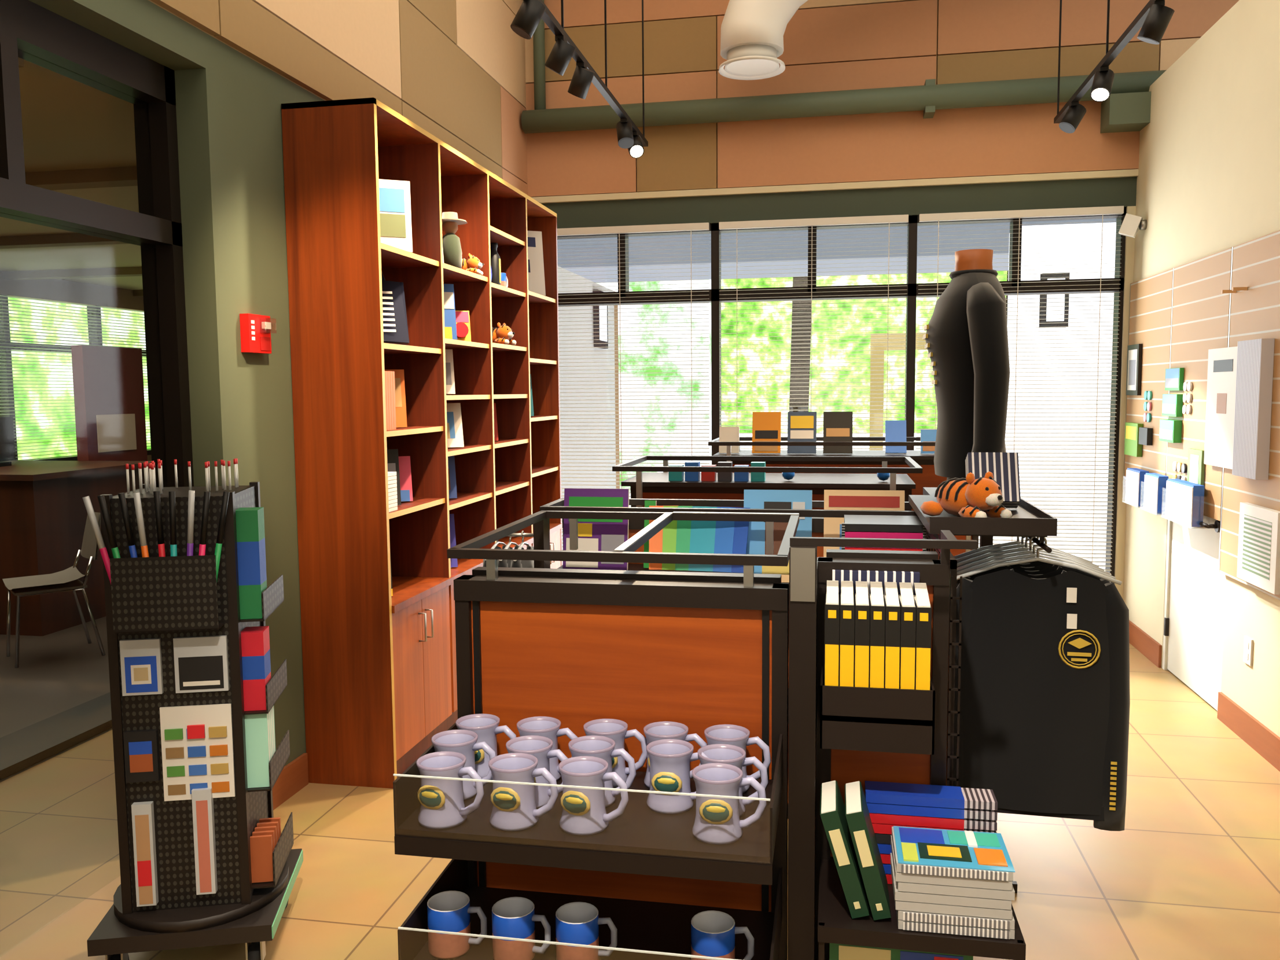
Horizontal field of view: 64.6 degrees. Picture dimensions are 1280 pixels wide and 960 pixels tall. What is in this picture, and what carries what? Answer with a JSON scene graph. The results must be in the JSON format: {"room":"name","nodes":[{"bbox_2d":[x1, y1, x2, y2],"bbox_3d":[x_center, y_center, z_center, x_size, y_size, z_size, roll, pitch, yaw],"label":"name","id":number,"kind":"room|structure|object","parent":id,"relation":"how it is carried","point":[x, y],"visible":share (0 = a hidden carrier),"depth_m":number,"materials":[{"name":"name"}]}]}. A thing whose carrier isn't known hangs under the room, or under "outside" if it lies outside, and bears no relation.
{"room":"gift shop","nodes":[
{"label":"gift shop","id":0,"kind":"room"},
{"bbox_2d":[0,616,112,782],"bbox_3d":[-5.280,1.180,5.460,5.599,0.090,13.500,0,5,11],"label":"floor","id":1,"kind":"structure","parent":0,"point":[57,700],"depth_m":5.44,"materials":[{"name":"grey carpet"}]},
{"bbox_2d":[2,512,105,668],"bbox_3d":[-3.618,0.650,6.255,0.513,0.882,0.422,-5,6,-39],"label":"chair","id":2,"kind":"object","parent":1,"relation":"on","point":[67,580],"visible":0.91,"depth_m":6.25,"materials":[{"name":"grey metal"}]},
{"bbox_2d":[0,416,151,635],"bbox_3d":[-3.780,0.205,8.076,2.650,1.450,2.850,0,5,11],"label":"desk","id":3,"kind":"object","parent":1,"relation":"on","point":[43,513],"depth_m":6.90,"materials":[{"name":"brown wood"}]},
{"bbox_2d":[71,344,147,461],"bbox_3d":[-4.347,-0.093,8.387,0.115,2.000,0.700,0,5,11],"label":"banner","id":4,"kind":"object","parent":1,"relation":"on","point":[108,381],"visible":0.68,"depth_m":8.24,"materials":[{"name":"grey fabric"}]},
{"bbox_2d":[28,0,527,766],"bbox_3d":[-1.791,-1.208,2.515,0.280,5.200,9.460,0,5,11],"label":"wall","id":5,"kind":"structure","parent":0,"point":[228,111],"depth_m":3.88,"materials":[{"name":"green paint"}]},
{"bbox_2d":[0,0,193,487],"bbox_3d":[-2.077,0.132,1.457,0.125,2.720,4.450,0,5,11],"label":"window frame","id":6,"kind":"structure","parent":5,"relation":"in","point":[30,32],"depth_m":3.40,"materials":[{"name":"brown metal"}]},
{"bbox_2d":[0,57,143,297],"bbox_3d":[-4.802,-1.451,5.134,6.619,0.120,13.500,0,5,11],"label":"interior window","id":7,"kind":"structure","parent":6,"relation":"in","point":[79,139],"depth_m":4.64,"materials":[{"name":"clear glass"}]},
{"bbox_2d":[239,313,271,353],"bbox_3d":[-1.414,-0.543,3.761,0.062,0.140,0.145,0,5,11],"label":"fire alarm","id":8,"kind":"object","parent":5,"relation":"attached to","point":[255,330],"visible":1,"depth_m":3.73,"materials":[{"name":"red plastic"}]},
{"bbox_2d":[272,752,308,810],"bbox_3d":[-1.417,1.208,3.946,0.014,0.130,0.460,0,5,11],"label":"baseboard","id":9,"kind":"structure","parent":5,"relation":"attached to","point":[294,776],"depth_m":4.04,"materials":[{"name":"brown wood"}]},
{"bbox_2d":[0,266,619,564],"bbox_3d":[-4.772,-0.175,5.344,6.620,2.700,13.700,0,5,11],"label":"wall","id":10,"kind":"structure","parent":0,"point":[55,290],"depth_m":9.69,"materials":[{"name":"white paint"}]},
{"bbox_2d":[0,294,151,460],"bbox_3d":[-5.257,-0.872,9.059,0.184,1.450,3.310,0,5,11],"label":"window","id":11,"kind":"structure","parent":10,"relation":"attached to","point":[37,337],"depth_m":9.05,"materials":[{"name":"green glass"}]},
{"bbox_2d":[510,0,648,158],"bbox_3d":[-0.255,-2.965,5.079,0.146,2.172,2.960,0,5,11],"label":"track light","id":12,"kind":"object","parent":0,"point":[530,13],"depth_m":4.89,"materials":[{"name":"black metal"}]},
{"bbox_2d":[0,643,1279,959],"bbox_3d":[-0.160,1.409,2.553,5.550,0.050,9.690,0,5,11],"label":"floor","id":13,"kind":"structure","parent":0,"point":[1192,872],"depth_m":3.45,"materials":[{"name":"tile"}]},
{"bbox_2d":[86,481,303,959],"bbox_3d":[-1.276,0.689,2.913,0.473,1.338,0.470,-1,5,-9],"label":"display rack","id":14,"kind":"object","parent":13,"relation":"on","point":[167,598],"visible":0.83,"depth_m":2.75,"materials":[{"name":"black metal"}]},
{"bbox_2d":[82,458,281,906],"bbox_3d":[-1.237,0.551,2.829,0.397,1.200,0.387,0,5,11],"label":"merchandise","id":15,"kind":"object","parent":14,"relation":"on","point":[197,742],"visible":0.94,"depth_m":2.76,"materials":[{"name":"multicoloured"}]},
{"bbox_2d":[281,97,562,788],"bbox_3d":[-0.937,-0.221,5.311,0.418,2.730,2.620,0,5,11],"label":"bookcase","id":16,"kind":"object","parent":13,"relation":"on","point":[379,668],"visible":0.71,"depth_m":4.19,"materials":[{"name":"brown wood"}]},
{"bbox_2d":[381,270,409,344],"bbox_3d":[-1.139,-0.736,4.284,0.300,0.323,0.116,-3,6,-29],"label":"book","id":17,"kind":"object","parent":16,"relation":"on","point":[395,327],"visible":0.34,"depth_m":4.32,"materials":[{"name":"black paper"}]},
{"bbox_2d":[441,211,467,269],"bbox_3d":[-0.933,-1.169,4.987,0.170,0.295,0.166,0,5,11],"label":"doll","id":18,"kind":"object","parent":16,"relation":"on","point":[451,243],"visible":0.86,"depth_m":4.95},
{"bbox_2d":[378,178,545,596],"bbox_3d":[-0.938,-0.519,5.207,0.300,1.838,2.385,0,5,11],"label":"books","id":19,"kind":"object","parent":16,"relation":"in","point":[395,215],"visible":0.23,"depth_m":4.37,"materials":[{"name":"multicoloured paper"}]},
{"bbox_2d":[455,310,471,341],"bbox_3d":[-0.902,-0.770,5.071,0.110,0.159,0.060,-3,5,-24],"label":"pack","id":20,"kind":"object","parent":16,"relation":"on","point":[462,317],"visible":0.64,"depth_m":5.08,"materials":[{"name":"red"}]},
{"bbox_2d":[461,253,484,275],"bbox_3d":[-0.913,-1.089,5.127,0.246,0.110,0.142,0,5,11],"label":"tiger","id":21,"kind":"object","parent":16,"relation":"on","point":[472,264],"visible":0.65,"depth_m":5.09},
{"bbox_2d":[490,266,492,281],"bbox_3d":[-0.844,-1.161,5.406,0.078,0.242,0.250,0,5,11],"label":"souvenir frisbee","id":22,"kind":"object","parent":16,"relation":"on","point":[491,273],"visible":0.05,"depth_m":5.47,"materials":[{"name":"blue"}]},
{"bbox_2d":[490,242,501,285],"bbox_3d":[-0.803,-1.177,5.560,0.073,0.248,0.070,0,5,11],"label":"water bottle","id":23,"kind":"object","parent":16,"relation":"on","point":[495,260],"visible":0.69,"depth_m":5.53,"materials":[{"name":"black metal"}]},
{"bbox_2d":[491,322,516,345],"bbox_3d":[-0.832,-0.815,5.669,0.288,0.128,0.164,3,6,32],"label":"tiger","id":24,"kind":"object","parent":16,"relation":"on","point":[501,334],"visible":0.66,"depth_m":5.61},
{"bbox_2d":[500,272,508,287],"bbox_3d":[-0.784,-1.116,5.713,0.111,0.098,0.084,-3,6,-28],"label":"mug","id":25,"kind":"object","parent":16,"relation":"on","point":[504,279],"visible":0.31,"depth_m":5.68,"materials":[{"name":"ceramic"}]},
{"bbox_2d":[392,510,799,959],"bbox_3d":[-0.023,0.762,2.631,0.820,1.224,1.218,0,5,11],"label":"display stand","id":26,"kind":"object","parent":13,"relation":"on","point":[698,651],"visible":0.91,"depth_m":2.38,"materials":[{"name":"brown metal"}]},
{"bbox_2d":[416,751,484,829],"bbox_3d":[-0.407,0.655,2.126,0.106,0.130,0.140,-5,7,-40],"label":"mug","id":27,"kind":"object","parent":26,"relation":"on","point":[442,806],"visible":0.98,"depth_m":2.10,"materials":[{"name":"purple ceramic"}]},
{"bbox_2d":[427,890,487,959],"bbox_3d":[-0.409,0.979,2.220,0.122,0.108,0.092,3,6,38],"label":"mug","id":28,"kind":"object","parent":26,"relation":"on","point":[449,911],"visible":0.96,"depth_m":2.20,"materials":[{"name":"ceramic"}]},
{"bbox_2d":[431,729,495,800],"bbox_3d":[-0.403,0.642,2.268,0.140,0.130,0.106,4,7,41],"label":"mug","id":29,"kind":"object","parent":26,"relation":"on","point":[463,742],"visible":0.33,"depth_m":2.26,"materials":[{"name":"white ceramic"}]},
{"bbox_2d":[455,713,516,778],"bbox_3d":[-0.369,0.632,2.381,0.140,0.130,0.106,4,7,43],"label":"mug","id":30,"kind":"object","parent":26,"relation":"on","point":[486,727],"visible":0.42,"depth_m":2.36,"materials":[{"name":"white ceramic"}]},
{"bbox_2d":[491,896,550,959],"bbox_3d":[-0.260,0.979,2.203,0.122,0.108,0.092,-2,5,-14],"label":"mug","id":31,"kind":"object","parent":26,"relation":"on","point":[514,917],"visible":0.96,"depth_m":2.17,"materials":[{"name":"ceramic"}]},
{"bbox_2d":[488,752,558,831],"bbox_3d":[-0.253,0.655,2.114,0.106,0.130,0.140,-5,7,-44],"label":"mug","id":32,"kind":"object","parent":26,"relation":"on","point":[514,808],"visible":0.98,"depth_m":2.09,"materials":[{"name":"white ceramic"}]},
{"bbox_2d":[505,735,568,808],"bbox_3d":[-0.225,0.643,2.239,0.140,0.130,0.106,-1,5,-9],"label":"mug","id":33,"kind":"object","parent":26,"relation":"on","point":[540,747],"visible":0.38,"depth_m":2.21,"materials":[{"name":"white ceramic"}]},
{"bbox_2d":[516,716,577,781],"bbox_3d":[-0.223,0.633,2.358,0.140,0.130,0.106,4,7,41],"label":"mug","id":34,"kind":"object","parent":26,"relation":"on","point":[549,727],"visible":0.35,"depth_m":2.35,"materials":[{"name":"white ceramic"}]},
{"bbox_2d":[555,902,617,959],"bbox_3d":[-0.122,0.981,2.166,0.122,0.108,0.092,3,6,35],"label":"mug","id":35,"kind":"object","parent":26,"relation":"on","point":[576,922],"visible":0.95,"depth_m":2.15,"materials":[{"name":"ceramic"}]},
{"bbox_2d":[558,756,628,835],"bbox_3d":[-0.098,0.654,2.106,0.140,0.130,0.106,-1,5,-8],"label":"mug","id":36,"kind":"object","parent":26,"relation":"on","point":[584,813],"visible":0.97,"depth_m":2.07,"materials":[{"name":"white ceramic"}]},
{"bbox_2d":[568,735,636,807],"bbox_3d":[-0.092,0.644,2.220,0.140,0.130,0.106,4,7,42],"label":"mug","id":37,"kind":"object","parent":26,"relation":"on","point":[602,747],"visible":0.39,"depth_m":2.21,"materials":[{"name":"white ceramic"}]},
{"bbox_2d":[583,718,646,787],"bbox_3d":[-0.065,0.633,2.338,0.140,0.130,0.106,3,6,35],"label":"mug","id":38,"kind":"object","parent":26,"relation":"on","point":[615,729],"visible":0.36,"depth_m":2.33,"materials":[{"name":"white ceramic"}]},
{"bbox_2d":[643,721,707,788],"bbox_3d":[0.073,0.634,2.313,0.140,0.130,0.106,4,7,43],"label":"mug","id":39,"kind":"object","parent":26,"relation":"on","point":[654,731],"visible":0.27,"depth_m":2.31,"materials":[{"name":"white ceramic"}]},
{"bbox_2d":[646,738,708,814],"bbox_3d":[0.079,0.645,2.193,0.140,0.130,0.106,4,7,40],"label":"mug","id":40,"kind":"object","parent":26,"relation":"on","point":[670,759],"visible":0.89,"depth_m":2.17,"materials":[{"name":"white ceramic"}]},
{"bbox_2d":[690,910,753,959],"bbox_3d":[0.166,0.982,2.124,0.122,0.108,0.092,3,6,35],"label":"mug","id":41,"kind":"object","parent":26,"relation":"on","point":[713,933],"visible":0.93,"depth_m":2.11,"materials":[{"name":"ceramic"}]},
{"bbox_2d":[692,763,767,844],"bbox_3d":[0.175,0.655,2.063,0.140,0.130,0.106,-2,5,-20],"label":"mug","id":42,"kind":"object","parent":26,"relation":"on","point":[717,821],"visible":1,"depth_m":2.02,"materials":[{"name":"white ceramic"}]},
{"bbox_2d":[697,744,768,817],"bbox_3d":[0.189,0.647,2.159,0.140,0.130,0.106,3,6,37],"label":"mug","id":43,"kind":"object","parent":26,"relation":"on","point":[734,755],"visible":0.29,"depth_m":2.16,"materials":[{"name":"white ceramic"}]},
{"bbox_2d":[704,724,771,793],"bbox_3d":[0.211,0.635,2.288,0.140,0.130,0.106,4,7,42],"label":"mug","id":44,"kind":"object","parent":26,"relation":"on","point":[730,734],"visible":0.32,"depth_m":2.28,"materials":[{"name":"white ceramic"}]},
{"bbox_2d":[506,497,921,818],"bbox_3d":[0.248,0.683,3.570,1.440,1.212,0.520,0,5,11],"label":"display stand","id":45,"kind":"object","parent":13,"relation":"on","point":[541,534],"visible":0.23,"depth_m":3.42,"materials":[{"name":"brown metal"}]},
{"bbox_2d":[482,539,509,567],"bbox_3d":[-0.485,0.419,3.462,0.083,0.498,0.299,0,5,8],"label":"sweatshirt","id":46,"kind":"object","parent":45,"relation":"hanging from","point":[495,546],"visible":0.06,"depth_m":3.44,"materials":[{"name":"grey fabric"}]},
{"bbox_2d":[497,534,521,567],"bbox_3d":[-0.441,0.419,3.454,0.083,0.498,0.299,0,5,7],"label":"sweatshirt","id":47,"kind":"object","parent":45,"relation":"hanging from","point":[501,563],"visible":0.12,"depth_m":3.34,"materials":[{"name":"grey fabric"}]},
{"bbox_2d":[510,530,534,568],"bbox_3d":[-0.397,0.419,3.445,0.083,0.498,0.299,0,5,5],"label":"sweatshirt","id":48,"kind":"object","parent":45,"relation":"hanging from","point":[515,563],"visible":0.19,"depth_m":3.37,"materials":[{"name":"grey fabric"}]},
{"bbox_2d":[648,505,750,573],"bbox_3d":[0.202,0.211,3.413,0.360,0.237,0.108,0,5,11],"label":"books","id":49,"kind":"object","parent":45,"relation":"on","point":[713,537],"visible":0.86,"depth_m":3.41,"materials":[{"name":"multicoloured paper"}]},
{"bbox_2d":[562,488,904,582],"bbox_3d":[0.300,0.180,3.448,1.164,0.290,0.235,1,5,14],"label":"picture books","id":50,"kind":"object","parent":45,"relation":"on","point":[593,534],"visible":0.47,"depth_m":3.45,"materials":[{"name":"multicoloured paper"}]},
{"bbox_2d":[612,455,922,510],"bbox_3d":[0.605,0.545,4.794,1.340,1.267,0.812,0,5,11],"label":"display table","id":51,"kind":"object","parent":13,"relation":"on","point":[644,485],"visible":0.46,"depth_m":4.64,"materials":[{"name":"brown metal"}]},
{"bbox_2d":[668,461,889,481],"bbox_3d":[0.624,-0.038,4.582,0.988,0.085,0.087,0,5,11],"label":"gift boxes","id":52,"kind":"object","parent":51,"relation":"on","point":[672,475],"visible":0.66,"depth_m":4.59,"materials":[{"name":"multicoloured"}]},
{"bbox_2d":[708,436,978,556],"bbox_3d":[1.240,0.407,6.116,1.590,1.302,0.662,0,5,11],"label":"display stand","id":53,"kind":"object","parent":13,"relation":"on","point":[928,478],"visible":0.16,"depth_m":6.05,"materials":[{"name":"brown metal"}]},
{"bbox_2d":[719,411,936,453],"bbox_3d":[1.121,-0.283,6.026,1.300,0.248,0.104,0,5,11],"label":"books","id":54,"kind":"object","parent":53,"relation":"on","point":[837,425],"visible":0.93,"depth_m":6.02,"materials":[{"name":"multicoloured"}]},
{"bbox_2d":[787,530,1025,959],"bbox_3d":[0.601,0.757,2.369,0.495,1.268,0.590,0,5,11],"label":"display stand","id":55,"kind":"object","parent":13,"relation":"on","point":[844,735],"visible":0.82,"depth_m":2.29,"materials":[{"name":"brown metal"}]},
{"bbox_2d":[819,780,891,920],"bbox_3d":[0.482,0.826,2.273,0.153,0.244,0.172,0,5,11],"label":"hardcover books","id":56,"kind":"object","parent":55,"relation":"on","point":[849,831],"visible":1,"depth_m":2.19,"materials":[{"name":"green paper"}]},
{"bbox_2d":[832,569,919,640],"bbox_3d":[0.557,0.367,2.403,0.200,0.303,0.018,0,5,11],"label":"stack","id":57,"kind":"object","parent":55,"relation":"on","point":[854,576],"visible":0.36,"depth_m":2.38,"materials":[{"name":"paper"}]},
{"bbox_2d":[824,580,931,690],"bbox_3d":[0.543,0.384,2.330,0.232,0.281,0.129,0,5,11],"label":"boxed merchandise","id":58,"kind":"object","parent":55,"relation":"on","point":[885,642],"visible":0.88,"depth_m":2.27,"materials":[{"name":"yellow cardboard"}]},
{"bbox_2d":[829,943,973,959],"bbox_3d":[0.566,1.138,2.215,0.300,0.274,0.052,0,5,11],"label":"book","id":59,"kind":"object","parent":55,"relation":"on","point":[837,951],"visible":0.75,"depth_m":2.19,"materials":[{"name":"green"}]},
{"bbox_2d":[841,515,997,884],"bbox_3d":[0.720,0.525,2.762,0.297,0.755,0.938,0,5,6],"label":"books","id":60,"kind":"object","parent":55,"relation":"on","point":[889,804],"visible":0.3,"depth_m":2.35,"materials":[{"name":"red"}]},
{"bbox_2d":[889,825,1014,939],"bbox_3d":[0.680,0.876,2.223,0.244,0.151,0.189,0,5,11],"label":"books","id":61,"kind":"object","parent":55,"relation":"on","point":[953,882],"visible":1,"depth_m":2.14,"materials":[{"name":"multicoloured paper"}]},
{"bbox_2d":[908,487,1057,893],"bbox_3d":[0.893,0.693,3.095,0.565,1.265,1.290,0,5,11],"label":"display stand","id":62,"kind":"object","parent":13,"relation":"on","point":[1028,520],"visible":0.33,"depth_m":2.64,"materials":[{"name":"brown metal"}]},
{"bbox_2d":[920,471,1012,517],"bbox_3d":[0.885,0.038,2.785,0.168,0.132,0.296,-2,5,-13],"label":"tiger","id":63,"kind":"object","parent":62,"relation":"on","point":[967,497],"visible":0.98,"depth_m":2.71},
{"bbox_2d":[922,248,1009,480],"bbox_3d":[1.074,-0.348,3.341,0.267,0.801,0.574,0,5,11],"label":"mannequin","id":64,"kind":"object","parent":62,"relation":"on","point":[966,337],"visible":0.86,"depth_m":3.19},
{"bbox_2d":[965,452,1020,508],"bbox_3d":[1.037,0.001,2.980,0.140,0.164,0.122,0,5,11],"label":"striped box","id":65,"kind":"object","parent":62,"relation":"on","point":[1004,467],"visible":0.6,"depth_m":2.96,"materials":[{"name":"multicoloured cardboard"}]},
{"bbox_2d":[953,536,1092,563],"bbox_3d":[1.134,0.519,3.061,0.482,0.803,0.083,0,5,9],"label":"sweatshirt","id":66,"kind":"object","parent":62,"relation":"hanging from","point":[1017,541],"visible":0.04,"depth_m":3.04,"materials":[{"name":"fabric"}]},
{"bbox_2d":[955,536,1098,567],"bbox_3d":[1.125,0.524,3.000,0.482,0.803,0.088,1,5,14],"label":"sweatshirt","id":67,"kind":"object","parent":62,"relation":"hanging from","point":[1022,545],"visible":0.09,"depth_m":2.98,"materials":[{"name":"fabric"}]},
{"bbox_2d":[957,538,1104,570],"bbox_3d":[1.113,0.529,2.943,0.482,0.803,0.083,0,5,11],"label":"sweatshirt","id":68,"kind":"object","parent":62,"relation":"hanging from","point":[1038,563],"visible":0.09,"depth_m":2.92,"materials":[{"name":"fabric"}]},
{"bbox_2d":[956,536,1110,580],"bbox_3d":[1.103,0.535,2.884,0.482,0.803,0.083,0,5,11],"label":"sweatshirt","id":69,"kind":"object","parent":62,"relation":"hanging from","point":[1048,565],"visible":0.09,"depth_m":2.86,"materials":[{"name":"fabric"}]},
{"bbox_2d":[956,536,1115,587],"bbox_3d":[1.090,0.540,2.824,0.482,0.803,0.088,1,5,14],"label":"sweatshirt","id":70,"kind":"object","parent":62,"relation":"hanging from","point":[1056,567],"visible":0.13,"depth_m":2.80,"materials":[{"name":"fabric"}]},
{"bbox_2d":[953,536,1130,830],"bbox_3d":[1.077,0.545,2.766,0.482,0.803,0.088,1,5,16],"label":"jacket","id":71,"kind":"object","parent":62,"relation":"hanging from","point":[1045,695],"visible":0.89,"depth_m":2.73,"materials":[{"name":"black fabric"}]},
{"bbox_2d":[524,0,1239,598],"bbox_3d":[2.280,-1.604,6.626,7.030,5.200,0.280,0,5,11],"label":"wall","id":72,"kind":"structure","parent":0,"point":[829,45],"depth_m":6.58,"materials":[{"name":"orange paint"}]},
{"bbox_2d":[557,207,1126,583],"bbox_3d":[1.170,-0.424,6.913,3.955,2.640,0.120,0,5,11],"label":"window","id":73,"kind":"structure","parent":72,"relation":"in","point":[912,291],"depth_m":6.72,"materials":[{"name":"brown metal"}]},
{"bbox_2d":[557,222,709,489],"bbox_3d":[-0.043,-0.835,6.991,1.055,1.804,0.040,0,5,11],"label":"window blinds","id":74,"kind":"object","parent":73,"relation":"attached to","point":[695,226],"depth_m":6.99,"materials":[{"name":"white plastic"}]},
{"bbox_2d":[718,214,908,426],"bbox_3d":[1.142,-1.044,6.746,1.229,1.366,0.040,0,5,11],"label":"window blinds","id":75,"kind":"object","parent":73,"relation":"attached to","point":[879,220],"depth_m":6.74,"materials":[{"name":"white plastic"}]},
{"bbox_2d":[918,206,1123,570],"bbox_3d":[2.422,-0.570,6.543,1.232,2.298,0.040,0,5,11],"label":"window blinds","id":76,"kind":"object","parent":73,"relation":"attached to","point":[1114,210],"depth_m":6.50,"materials":[{"name":"white plastic"}]},
{"bbox_2d":[521,0,1166,133],"bbox_3d":[1.220,-3.174,6.449,4.090,2.019,0.230,0,5,11],"label":"ceiling pipe","id":77,"kind":"object","parent":72,"relation":"attached to","point":[1128,107],"depth_m":6.42,"materials":[{"name":"metal"}]},
{"bbox_2d":[1053,0,1174,133],"bbox_3d":[2.285,-2.970,4.888,0.145,2.172,2.340,0,5,11],"label":"track light","id":78,"kind":"object","parent":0,"point":[1154,18],"depth_m":5.01,"materials":[{"name":"black metal"}]},
{"bbox_2d":[1123,0,1279,737],"bbox_3d":[2.342,-0.279,1.806,0.220,3.400,9.460,0,5,11],"label":"wall","id":79,"kind":"structure","parent":0,"point":[1208,182],"depth_m":4.96,"materials":[{"name":"beige paint"}]},
{"bbox_2d":[1118,213,1146,238],"bbox_3d":[3.005,-1.550,6.170,0.155,0.144,0.080,2,6,31],"label":"sensor","id":80,"kind":"object","parent":79,"relation":"attached to","point":[1130,224],"visible":1,"depth_m":6.14,"materials":[{"name":"white plastic"}]},
{"bbox_2d":[1161,515,1225,715],"bbox_3d":[2.905,0.067,5.250,0.160,2.100,0.890,0,5,11],"label":"door","id":81,"kind":"structure","parent":79,"relation":"in","point":[1194,600],"depth_m":5.29,"materials":[{"name":"white paint"}]},
{"bbox_2d":[1123,229,1279,600],"bbox_3d":[2.755,-0.308,4.621,0.021,1.540,3.728,0,5,11],"label":"display panel","id":82,"kind":"object","parent":79,"relation":"attached to","point":[1178,314],"depth_m":5.06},
{"bbox_2d":[1124,287,1279,594],"bbox_3d":[2.798,-0.260,5.067,0.060,1.305,2.710,0,5,11],"label":"wall-mounted items","id":83,"kind":"object","parent":79,"relation":"attached to","point":[1240,378],"visible":0.93,"depth_m":4.54},
{"bbox_2d":[1122,468,1209,528],"bbox_3d":[2.884,0.082,5.598,0.085,0.210,1.220,0,5,11],"label":"brochure holder","id":84,"kind":"object","parent":83,"relation":"attached to","point":[1181,501],"visible":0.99,"depth_m":5.42,"materials":[{"name":"white"}]},
{"bbox_2d":[1128,619,1279,771],"bbox_3d":[2.238,1.350,1.958,0.014,0.130,9.435,0,5,11],"label":"baseboard","id":85,"kind":"structure","parent":79,"relation":"attached to","point":[1262,740],"depth_m":4.65,"materials":[{"name":"brown wood"}]},
{"bbox_2d":[1242,635,1253,666],"bbox_3d":[2.744,0.771,4.572,0.009,0.120,0.080,0,5,11],"label":"wall outlet","id":86,"kind":"object","parent":79,"relation":"attached to","point":[1248,642],"visible":1,"depth_m":4.56,"materials":[{"name":"white plastic"}]},
{"bbox_3d":[-1.106,-4.066,4.704,14.000,0.100,14.500,0,5,11],"label":"ceiling","id":87,"kind":"structure","parent":0,"visible":0},
{"bbox_2d":[718,0,807,79],"bbox_3d":[2.161,-3.219,5.738,3.444,1.535,0.400,0,5,11],"label":"air duct","id":88,"kind":"object","parent":87,"relation":"attached to","point":[752,31],"visible":1,"depth_m":5.94,"materials":[{"name":"white metal"}]},
{"label":"outside","id":89,"kind":"structure","parent":0,"visible":0},
{"bbox_2d":[629,445,1105,571],"bbox_3d":[16.614,-0.171,15.834,33.300,0.610,22.760,0,5,11],"label":"pavement","id":90,"kind":"structure","parent":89,"point":[994,541],"depth_m":27.80,"materials":[{"name":"grey concrete"}]},
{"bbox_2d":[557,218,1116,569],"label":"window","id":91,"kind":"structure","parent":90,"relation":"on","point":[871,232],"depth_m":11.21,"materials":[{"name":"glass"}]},
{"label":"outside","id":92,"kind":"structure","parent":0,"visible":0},
{"bbox_2d":[721,270,1008,442],"bbox_3d":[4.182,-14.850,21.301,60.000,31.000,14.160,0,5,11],"label":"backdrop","id":93,"kind":"structure","parent":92,"point":[944,278],"depth_m":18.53,"materials":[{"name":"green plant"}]}
]}

